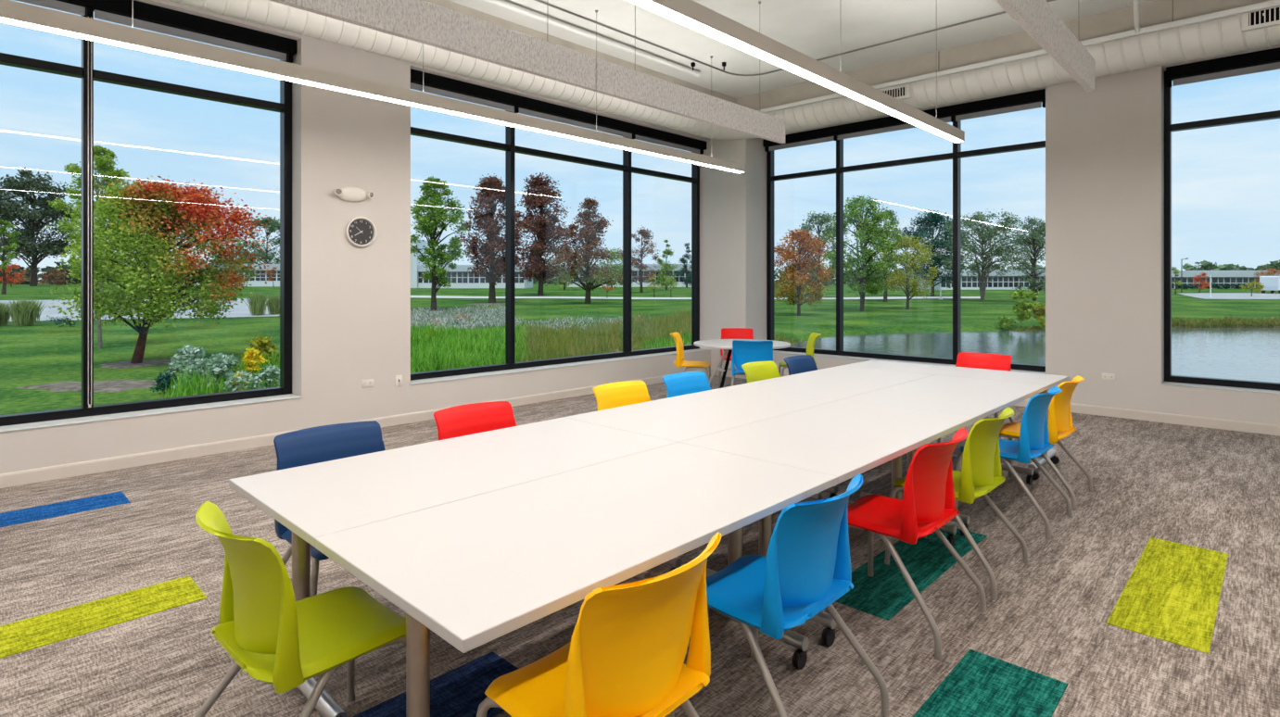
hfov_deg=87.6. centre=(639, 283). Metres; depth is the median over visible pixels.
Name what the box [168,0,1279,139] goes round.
spiral duct
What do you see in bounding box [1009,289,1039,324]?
shrub
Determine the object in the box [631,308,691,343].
reed bed
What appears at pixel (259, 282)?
office building
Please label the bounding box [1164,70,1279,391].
window
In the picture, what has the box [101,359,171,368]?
mulch ring
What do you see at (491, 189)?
tree
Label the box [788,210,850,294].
tree
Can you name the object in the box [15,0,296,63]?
roller shade
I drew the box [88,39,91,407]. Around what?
window mullion
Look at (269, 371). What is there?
shrub
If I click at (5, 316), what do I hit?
ornamental grass
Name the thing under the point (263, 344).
shrub
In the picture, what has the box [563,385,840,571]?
table
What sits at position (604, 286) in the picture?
tree
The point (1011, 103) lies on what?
roller shade
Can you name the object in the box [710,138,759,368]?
column
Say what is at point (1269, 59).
roller shade
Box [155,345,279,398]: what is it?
meadow grass
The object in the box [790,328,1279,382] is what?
pond
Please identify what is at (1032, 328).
grass
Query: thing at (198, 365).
shrub
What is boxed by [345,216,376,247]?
wall clock
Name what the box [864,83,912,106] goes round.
vent grille
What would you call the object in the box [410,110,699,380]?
window
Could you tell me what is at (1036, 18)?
acoustic baffle
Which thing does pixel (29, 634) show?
tile
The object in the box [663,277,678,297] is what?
tree
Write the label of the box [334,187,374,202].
emergency light
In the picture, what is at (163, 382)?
shrub
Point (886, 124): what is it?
roller shade
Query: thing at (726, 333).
chair
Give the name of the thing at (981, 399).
table
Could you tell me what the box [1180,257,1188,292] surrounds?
street lamp
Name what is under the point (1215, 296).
car park
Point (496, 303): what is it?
mulch ring
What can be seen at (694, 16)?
linear pendant
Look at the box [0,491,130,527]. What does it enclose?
tile
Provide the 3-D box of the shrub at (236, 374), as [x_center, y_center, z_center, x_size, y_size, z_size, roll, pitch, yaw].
[-8.172,2.028,13.693,0.442,0.467,0.427,0,0,44]
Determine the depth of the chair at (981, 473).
3.37 m
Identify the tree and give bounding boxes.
[0,167,81,286]
[0,219,21,294]
[0,263,27,287]
[28,267,68,285]
[34,174,272,363]
[47,144,130,348]
[205,232,262,264]
[234,216,279,264]
[264,266,277,287]
[410,176,471,311]
[455,173,531,303]
[515,172,575,295]
[544,196,635,304]
[546,242,584,290]
[595,247,622,288]
[601,281,613,298]
[614,225,661,292]
[645,273,660,297]
[651,240,680,290]
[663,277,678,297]
[674,242,691,287]
[774,228,836,316]
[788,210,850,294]
[819,195,909,311]
[858,206,911,302]
[880,234,941,309]
[898,209,977,296]
[929,208,1032,301]
[994,215,1045,301]
[1171,269,1182,294]
[1192,271,1212,292]
[1240,280,1266,296]
[1253,267,1279,286]
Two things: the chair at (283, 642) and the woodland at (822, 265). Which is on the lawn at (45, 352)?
the woodland at (822, 265)
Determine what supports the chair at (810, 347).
on the floor
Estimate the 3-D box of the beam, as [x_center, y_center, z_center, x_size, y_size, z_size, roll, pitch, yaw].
[-2.700,-2.740,6.055,0.080,0.280,12.200,0,0,44]
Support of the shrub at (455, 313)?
on the lawn at (45, 352)
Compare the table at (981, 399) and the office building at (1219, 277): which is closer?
the table at (981, 399)
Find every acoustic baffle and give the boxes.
[268,0,595,90]
[593,0,785,143]
[994,0,1094,92]
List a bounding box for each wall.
[0,0,710,473]
[759,44,1279,425]
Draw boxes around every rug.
[835,528,987,620]
[912,649,1068,716]
[1106,537,1228,653]
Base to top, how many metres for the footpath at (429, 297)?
0.298 m
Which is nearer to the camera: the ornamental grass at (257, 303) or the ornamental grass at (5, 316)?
the ornamental grass at (5, 316)
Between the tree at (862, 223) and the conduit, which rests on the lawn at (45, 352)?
the tree at (862, 223)
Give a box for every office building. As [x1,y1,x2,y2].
[194,264,279,286]
[410,239,532,288]
[564,264,691,287]
[882,269,1045,290]
[1171,270,1279,289]
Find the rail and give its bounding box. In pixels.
[757,0,1279,113]
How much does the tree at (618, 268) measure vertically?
8.921 m
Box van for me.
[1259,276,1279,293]
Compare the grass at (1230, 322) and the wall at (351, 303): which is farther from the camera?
the grass at (1230, 322)
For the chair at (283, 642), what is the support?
on the floor
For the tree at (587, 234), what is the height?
11.868 m
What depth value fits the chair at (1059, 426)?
4.61 m
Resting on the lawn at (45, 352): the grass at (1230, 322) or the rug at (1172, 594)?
the grass at (1230, 322)
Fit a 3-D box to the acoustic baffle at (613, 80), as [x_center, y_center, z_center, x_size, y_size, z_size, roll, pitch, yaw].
[0.592,-2.190,6.164,0.050,1.380,2.725,0,0,44]
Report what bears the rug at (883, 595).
on the floor
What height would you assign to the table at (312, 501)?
0.740 m
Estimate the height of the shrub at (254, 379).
0.551 m
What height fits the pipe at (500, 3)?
0.091 m
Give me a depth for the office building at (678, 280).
185.01 m
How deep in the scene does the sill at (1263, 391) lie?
6.95 m
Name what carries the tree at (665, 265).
on the lawn at (45, 352)
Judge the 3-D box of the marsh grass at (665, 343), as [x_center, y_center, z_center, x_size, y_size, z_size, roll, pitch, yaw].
[1.970,2.304,24.603,4.530,1.218,13.145,0,0,34]
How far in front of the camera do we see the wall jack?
7.11 m
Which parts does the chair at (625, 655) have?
leg, seat, backrest, leg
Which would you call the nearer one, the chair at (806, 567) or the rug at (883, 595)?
the chair at (806, 567)
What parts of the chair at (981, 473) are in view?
leg, seat, leg, backrest, leg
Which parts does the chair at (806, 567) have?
leg, leg, seat, backrest, leg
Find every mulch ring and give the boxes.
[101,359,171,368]
[466,302,505,304]
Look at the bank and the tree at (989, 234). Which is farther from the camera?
the tree at (989, 234)
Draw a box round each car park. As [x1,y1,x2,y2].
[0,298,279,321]
[1180,292,1279,299]
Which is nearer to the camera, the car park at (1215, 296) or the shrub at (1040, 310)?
the shrub at (1040, 310)
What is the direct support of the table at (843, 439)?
on the floor
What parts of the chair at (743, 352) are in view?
seat, backrest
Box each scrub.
[410,304,521,330]
[516,315,642,331]
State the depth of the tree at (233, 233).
419.38 m
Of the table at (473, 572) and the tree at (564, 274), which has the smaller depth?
the table at (473, 572)
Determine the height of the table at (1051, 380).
0.740 m
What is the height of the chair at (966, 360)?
0.837 m
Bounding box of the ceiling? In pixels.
[448,0,1155,98]
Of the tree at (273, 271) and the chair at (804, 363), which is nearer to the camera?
the chair at (804, 363)
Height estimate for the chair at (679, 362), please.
0.837 m
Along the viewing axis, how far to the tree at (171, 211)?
18.96 m
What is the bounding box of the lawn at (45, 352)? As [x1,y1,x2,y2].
[0,282,1279,415]
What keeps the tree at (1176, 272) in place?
on the lawn at (45, 352)
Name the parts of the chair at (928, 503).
leg, seat, leg, backrest, leg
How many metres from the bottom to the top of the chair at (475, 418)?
0.837 m
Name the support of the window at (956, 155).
in the wall at (1105, 145)
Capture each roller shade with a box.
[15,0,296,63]
[410,68,706,154]
[763,115,916,152]
[922,88,1045,122]
[1165,47,1279,88]
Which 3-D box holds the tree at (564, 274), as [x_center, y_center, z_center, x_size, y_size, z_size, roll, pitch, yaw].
[-15.245,-3.589,132.679,8.941,9.694,10.226,0,0,44]
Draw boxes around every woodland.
[0,258,212,284]
[441,263,655,284]
[774,261,1045,284]
[1171,259,1279,270]
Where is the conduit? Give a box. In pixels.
[534,0,1055,76]
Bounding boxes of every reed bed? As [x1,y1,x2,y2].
[515,316,650,362]
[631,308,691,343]
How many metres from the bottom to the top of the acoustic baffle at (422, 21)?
1.380 m
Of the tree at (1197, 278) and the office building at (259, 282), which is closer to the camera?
the tree at (1197, 278)
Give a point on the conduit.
(539, 1)
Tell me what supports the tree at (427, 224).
on the lawn at (45, 352)
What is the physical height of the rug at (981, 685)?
0.004 m
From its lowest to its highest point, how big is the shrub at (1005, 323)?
0.850 m
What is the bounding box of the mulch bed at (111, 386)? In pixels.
[16,380,156,392]
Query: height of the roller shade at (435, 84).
0.201 m
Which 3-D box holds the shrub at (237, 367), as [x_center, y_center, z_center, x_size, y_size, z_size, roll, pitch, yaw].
[-9.671,2.097,15.524,0.753,0.489,0.811,0,0,44]
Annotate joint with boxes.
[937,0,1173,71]
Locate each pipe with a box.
[482,0,701,77]
[1078,0,1140,33]
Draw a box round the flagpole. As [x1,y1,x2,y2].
[1208,274,1212,297]
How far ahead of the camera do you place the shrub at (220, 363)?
14.17 m
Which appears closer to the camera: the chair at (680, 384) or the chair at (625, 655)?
the chair at (625, 655)
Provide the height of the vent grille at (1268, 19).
0.195 m
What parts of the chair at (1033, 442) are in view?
leg, seat, leg, backrest, leg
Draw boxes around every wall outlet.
[361,379,373,387]
[1102,372,1115,380]
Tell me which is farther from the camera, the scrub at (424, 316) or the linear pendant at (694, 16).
the scrub at (424, 316)
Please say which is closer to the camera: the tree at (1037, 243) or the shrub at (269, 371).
the shrub at (269, 371)
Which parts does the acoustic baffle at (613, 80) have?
felt panel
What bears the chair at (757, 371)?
on the floor
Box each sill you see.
[0,393,301,432]
[410,348,710,385]
[773,350,1045,374]
[1161,381,1279,394]
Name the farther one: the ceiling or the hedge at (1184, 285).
the hedge at (1184, 285)
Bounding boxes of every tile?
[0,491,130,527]
[0,575,207,659]
[352,651,518,716]
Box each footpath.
[410,295,691,299]
[774,296,980,299]
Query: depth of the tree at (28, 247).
173.76 m
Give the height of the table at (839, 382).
0.740 m
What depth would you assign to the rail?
7.39 m
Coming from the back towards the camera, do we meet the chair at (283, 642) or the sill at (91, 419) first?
the sill at (91, 419)
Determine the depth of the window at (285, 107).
5.68 m
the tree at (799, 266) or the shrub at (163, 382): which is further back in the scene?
the tree at (799, 266)
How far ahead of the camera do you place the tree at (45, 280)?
202.60 m
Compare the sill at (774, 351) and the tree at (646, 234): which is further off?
the tree at (646, 234)
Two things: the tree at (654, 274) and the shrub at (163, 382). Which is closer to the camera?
the shrub at (163, 382)
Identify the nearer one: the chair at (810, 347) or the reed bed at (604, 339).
the chair at (810, 347)
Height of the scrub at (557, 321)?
0.401 m
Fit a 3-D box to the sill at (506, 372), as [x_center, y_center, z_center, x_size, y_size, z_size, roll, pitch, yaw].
[-0.736,1.088,9.197,0.241,0.012,5.275,0,0,44]
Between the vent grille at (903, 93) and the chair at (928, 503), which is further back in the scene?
the vent grille at (903, 93)
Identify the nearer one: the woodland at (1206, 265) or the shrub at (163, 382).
the shrub at (163, 382)
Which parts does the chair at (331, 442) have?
leg, seat, leg, backrest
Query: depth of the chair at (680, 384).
4.93 m
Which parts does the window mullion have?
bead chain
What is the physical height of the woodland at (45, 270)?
12.407 m
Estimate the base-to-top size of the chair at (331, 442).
0.837 m
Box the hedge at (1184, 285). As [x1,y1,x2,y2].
[1176,282,1245,289]
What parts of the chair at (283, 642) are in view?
leg, backrest, seat, leg, leg, leg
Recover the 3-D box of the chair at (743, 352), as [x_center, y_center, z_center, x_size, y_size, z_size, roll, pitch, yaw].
[1.343,1.081,8.016,0.582,0.837,0.559,0,0,7]
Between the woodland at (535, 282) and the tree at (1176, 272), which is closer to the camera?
the tree at (1176, 272)
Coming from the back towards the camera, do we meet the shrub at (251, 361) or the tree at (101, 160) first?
the tree at (101, 160)
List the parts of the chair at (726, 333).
leg, backrest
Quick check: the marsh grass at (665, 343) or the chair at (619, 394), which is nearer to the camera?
the chair at (619, 394)
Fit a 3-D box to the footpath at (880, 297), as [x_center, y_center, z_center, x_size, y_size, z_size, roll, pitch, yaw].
[27.081,1.822,87.094,27.855,0.248,29.528,0,0,44]
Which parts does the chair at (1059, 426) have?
leg, leg, seat, leg, backrest, leg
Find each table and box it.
[228,418,677,716]
[315,443,837,716]
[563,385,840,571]
[679,399,975,646]
[693,339,791,388]
[737,366,935,497]
[841,359,1069,480]
[844,374,1048,536]
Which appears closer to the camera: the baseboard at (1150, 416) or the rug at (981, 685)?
the rug at (981, 685)
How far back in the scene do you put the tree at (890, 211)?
75.85 m
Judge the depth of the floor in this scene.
3.21 m
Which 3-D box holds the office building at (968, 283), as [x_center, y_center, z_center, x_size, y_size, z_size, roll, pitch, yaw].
[69.641,-0.667,143.000,25.183,4.131,31.000,0,0,0]
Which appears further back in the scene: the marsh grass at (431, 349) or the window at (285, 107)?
the marsh grass at (431, 349)
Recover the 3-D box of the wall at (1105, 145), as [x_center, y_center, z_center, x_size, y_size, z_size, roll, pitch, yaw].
[5.745,-0.690,7.422,11.586,4.380,0.413,0,0,44]
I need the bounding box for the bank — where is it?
[1173,324,1279,328]
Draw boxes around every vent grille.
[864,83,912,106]
[1241,6,1279,32]
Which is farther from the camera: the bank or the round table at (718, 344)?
the bank
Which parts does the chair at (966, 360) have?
backrest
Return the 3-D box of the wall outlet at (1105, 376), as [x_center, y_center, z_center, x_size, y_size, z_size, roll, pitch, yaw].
[5.300,1.050,7.556,0.125,0.075,0.012,0,0,44]
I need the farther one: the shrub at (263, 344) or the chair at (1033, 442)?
the shrub at (263, 344)
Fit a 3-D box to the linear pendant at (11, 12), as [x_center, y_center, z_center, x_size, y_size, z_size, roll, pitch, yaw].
[-2.094,-2.183,5.328,0.100,1.395,9.990,0,0,44]
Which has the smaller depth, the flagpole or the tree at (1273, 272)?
the flagpole
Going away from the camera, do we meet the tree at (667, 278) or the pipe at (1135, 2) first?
the pipe at (1135, 2)
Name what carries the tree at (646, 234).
on the lawn at (45, 352)
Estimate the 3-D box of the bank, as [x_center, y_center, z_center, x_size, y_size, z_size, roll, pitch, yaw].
[36.596,2.529,40.703,10.491,0.285,0.716,0,0,-3]
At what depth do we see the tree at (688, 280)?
171.55 m
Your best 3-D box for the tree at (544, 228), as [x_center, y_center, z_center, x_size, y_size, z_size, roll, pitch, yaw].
[-14.600,-7.459,100.389,11.181,18.526,11.083,0,0,44]
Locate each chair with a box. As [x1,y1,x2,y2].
[193,501,405,716]
[273,420,385,596]
[433,401,516,441]
[476,532,722,716]
[592,380,650,410]
[661,371,710,397]
[665,473,889,716]
[666,332,711,398]
[717,328,753,388]
[730,340,773,386]
[741,360,780,382]
[778,332,821,377]
[783,354,817,375]
[822,428,986,660]
[884,406,1028,599]
[937,352,1019,443]
[955,386,1072,539]
[988,375,1093,510]
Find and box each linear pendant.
[0,0,745,173]
[624,0,964,142]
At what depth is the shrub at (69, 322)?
36.51 m
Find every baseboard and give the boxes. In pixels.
[0,368,746,488]
[780,372,1279,436]
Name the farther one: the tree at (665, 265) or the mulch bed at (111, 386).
the tree at (665, 265)
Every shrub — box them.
[43,316,76,327]
[149,371,177,393]
[163,342,207,378]
[174,354,209,390]
[198,353,239,389]
[222,370,268,392]
[228,364,242,376]
[231,371,252,391]
[240,347,267,374]
[241,334,278,367]
[253,365,279,388]
[453,313,469,320]
[997,316,1015,329]
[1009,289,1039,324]
[1031,304,1045,325]
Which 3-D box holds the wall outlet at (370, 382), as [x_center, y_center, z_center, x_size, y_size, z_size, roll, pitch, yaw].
[-2.802,1.022,6.873,0.012,0.075,0.125,0,0,44]
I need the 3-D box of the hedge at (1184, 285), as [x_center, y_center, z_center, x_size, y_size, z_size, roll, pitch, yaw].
[104.249,0.426,121.962,9.494,1.580,9.184,0,0,44]
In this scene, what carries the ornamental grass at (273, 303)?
on the lawn at (45, 352)
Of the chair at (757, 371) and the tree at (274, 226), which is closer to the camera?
the chair at (757, 371)
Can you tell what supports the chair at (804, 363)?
on the floor
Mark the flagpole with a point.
(1210, 274)
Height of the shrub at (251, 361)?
0.643 m
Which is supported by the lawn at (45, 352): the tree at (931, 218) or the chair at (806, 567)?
the tree at (931, 218)
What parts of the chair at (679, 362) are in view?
backrest, seat, leg, leg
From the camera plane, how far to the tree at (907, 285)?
59.52 m
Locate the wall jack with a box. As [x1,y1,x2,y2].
[394,375,402,386]
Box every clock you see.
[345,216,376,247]
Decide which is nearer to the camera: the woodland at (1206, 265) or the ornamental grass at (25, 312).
the ornamental grass at (25, 312)
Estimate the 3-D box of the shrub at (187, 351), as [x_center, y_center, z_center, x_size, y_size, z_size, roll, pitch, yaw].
[-10.762,1.856,15.849,0.894,0.894,0.980,0,0,13]
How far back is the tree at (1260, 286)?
82.86 m
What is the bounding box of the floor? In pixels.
[0,375,1279,716]
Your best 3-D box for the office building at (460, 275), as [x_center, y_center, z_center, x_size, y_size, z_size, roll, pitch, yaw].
[-39.868,-4.381,155.750,29.097,11.383,13.500,0,0,0]
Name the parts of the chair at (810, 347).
leg, seat, backrest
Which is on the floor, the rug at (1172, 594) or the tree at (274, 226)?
the rug at (1172, 594)
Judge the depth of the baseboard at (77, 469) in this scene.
5.78 m
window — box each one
[0,9,291,426]
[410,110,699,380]
[766,120,1045,371]
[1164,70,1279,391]
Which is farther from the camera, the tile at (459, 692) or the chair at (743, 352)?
the chair at (743, 352)
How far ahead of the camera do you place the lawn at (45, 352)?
40.09 m
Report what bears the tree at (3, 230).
on the lawn at (45, 352)
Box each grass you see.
[0,301,11,326]
[4,298,46,326]
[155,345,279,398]
[244,291,269,316]
[264,293,279,315]
[410,320,531,373]
[636,330,691,349]
[774,325,1045,345]
[1171,315,1279,328]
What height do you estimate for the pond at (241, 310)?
0.644 m
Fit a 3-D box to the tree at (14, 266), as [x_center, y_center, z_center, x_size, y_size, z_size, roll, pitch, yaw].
[-150.038,-2.124,159.447,6.364,5.702,5.840,0,0,44]

